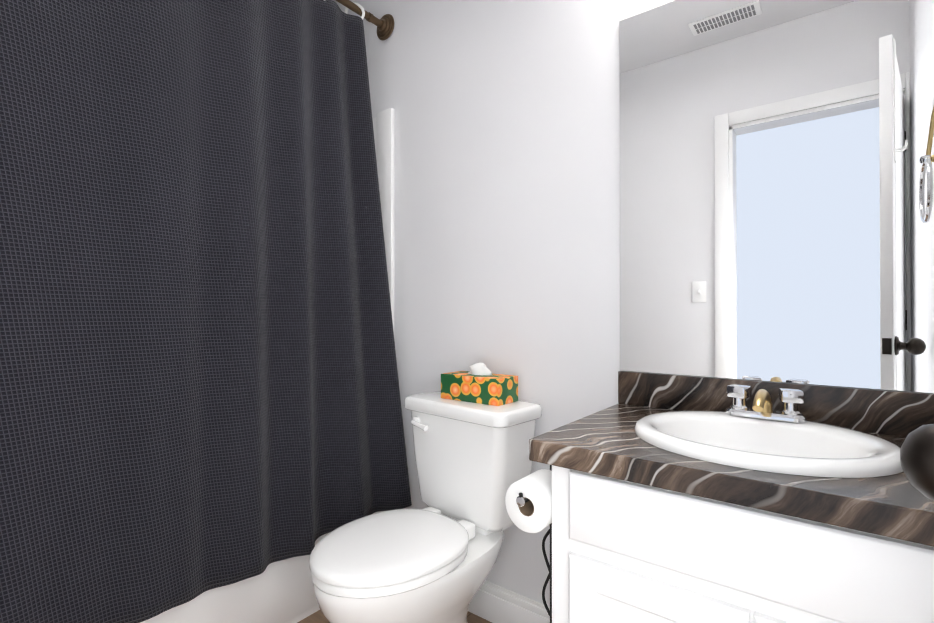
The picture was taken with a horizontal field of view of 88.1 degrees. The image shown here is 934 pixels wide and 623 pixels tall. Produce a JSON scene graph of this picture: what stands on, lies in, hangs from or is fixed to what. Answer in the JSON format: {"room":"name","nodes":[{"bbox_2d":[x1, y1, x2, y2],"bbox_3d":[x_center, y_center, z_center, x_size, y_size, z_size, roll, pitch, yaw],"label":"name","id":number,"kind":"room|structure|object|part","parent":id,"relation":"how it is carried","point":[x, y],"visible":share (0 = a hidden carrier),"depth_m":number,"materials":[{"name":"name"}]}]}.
{"room":"bathroom","nodes":[
{"label":"bathroom","id":0,"kind":"room"},
{"bbox_2d":[297,610,491,622],"bbox_3d":[-0.882,1.105,0.505,2.750,0.050,3.320,0,0,38],"label":"floor","id":1,"kind":"structure","parent":0,"point":[318,617],"depth_m":1.70,"materials":[{"name":"brown wood"}]},
{"bbox_2d":[140,108,394,622],"bbox_3d":[-1.079,0.120,1.649,0.797,1.932,1.516,0,0,38],"label":"tub","id":2,"kind":"object","parent":1,"relation":"on","point":[281,591],"visible":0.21,"depth_m":1.64,"materials":[{"name":"white plastic"}]},
{"bbox_3d":[-1.079,-0.071,1.650,0.797,1.551,1.516,0,0,38],"label":"surround panel","id":3,"kind":"part","parent":2,"relation":"part of","materials":[{"name":"white plastic"}]},
{"bbox_2d":[309,391,541,622],"bbox_3d":[-0.141,0.688,1.429,0.446,0.794,0.669,0,0,43],"label":"toilet","id":4,"kind":"object","parent":1,"relation":"on","point":[435,560],"visible":1,"depth_m":1.40,"materials":[{"name":"white ceramic"}]},
{"bbox_3d":[-0.207,0.659,1.358,0.378,0.056,0.475,0,0,43],"label":"seat","id":5,"kind":"part","parent":4,"relation":"part of","materials":[{"name":"white plastic"}]},
{"bbox_2d":[441,363,517,405],"bbox_3d":[0.039,0.230,1.595,0.235,0.122,0.115,0,0,38],"label":"tissue box","id":6,"kind":"object","parent":4,"relation":"on","point":[481,383],"visible":1,"depth_m":1.55,"materials":[{"name":"multicoloured cardboard"}]},
{"bbox_2d":[505,465,551,622],"bbox_3d":[0.158,0.710,1.110,0.152,0.746,0.208,0,0,38],"label":"toilet paper holder","id":7,"kind":"object","parent":1,"relation":"on","point":[528,501],"visible":0.81,"depth_m":1.05,"materials":[{"name":"white paper"}]},
{"bbox_2d":[529,371,933,622],"bbox_3d":[0.582,0.627,0.970,0.757,0.910,0.548,0,0,38],"label":"bathroom vanity","id":8,"kind":"object","parent":1,"relation":"on","point":[684,499],"visible":1,"depth_m":0.85,"materials":[{"name":"white"}]},
{"bbox_2d":[725,384,806,422],"bbox_3d":[0.654,0.208,1.071,0.160,0.068,0.144,0,0,38],"label":"faucet","id":9,"kind":"object","parent":8,"relation":"on","point":[762,411],"depth_m":1.09,"materials":[{"name":"silver metal"}]},
{"bbox_2d":[635,411,902,477],"bbox_3d":[0.585,0.314,0.981,0.466,0.144,0.416,0,0,38],"label":"sink","id":10,"kind":"object","parent":8,"relation":"in","point":[775,443],"depth_m":0.97,"materials":[{"name":"white ceramic"}]},
{"bbox_2d":[334,0,933,606],"bbox_3d":[0.098,-0.189,1.776,2.750,2.550,0.120,0,0,38],"label":"wall","id":11,"kind":"structure","parent":0,"point":[506,200],"depth_m":1.66,"materials":[{"name":"paint"}]},
{"bbox_2d":[0,0,411,622],"bbox_3d":[-0.752,-0.218,1.398,0.245,2.082,1.516,0,0,38],"label":"curtain","id":12,"kind":"object","parent":11,"relation":"attached to","point":[198,380],"visible":1,"depth_m":1.37,"materials":[{"name":"fabric"}]},
{"bbox_3d":[-0.807,-1.206,1.446,0.106,0.106,1.516,0,0,38],"label":"rod","id":13,"kind":"part","parent":12,"relation":"part of","materials":[{"name":"brown metal"}]},
{"bbox_2d":[468,580,549,622],"bbox_3d":[0.089,1.021,1.691,0.981,0.130,0.014,0,0,38],"label":"baseboard","id":14,"kind":"structure","parent":11,"relation":"attached to","point":[492,602],"depth_m":1.65,"materials":[{"name":"white"}]},
{"bbox_2d":[619,0,933,392],"bbox_3d":[0.749,-0.343,1.191,0.755,1.028,0.005,0,0,38],"label":"mirror","id":15,"kind":"object","parent":11,"relation":"attached to","point":[776,190],"visible":1,"depth_m":1.18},
{"label":"door","id":16,"kind":"structure","parent":0,"visible":0},
{"bbox_2d":[900,424,933,499],"bbox_3d":[0.371,0.114,0.354,0.080,0.068,0.068,0,0,31],"label":"door knob","id":17,"kind":"object","parent":16,"relation":"attached to","point":[917,456],"visible":1,"depth_m":0.36,"materials":[{"name":"brown metal"}]}
]}

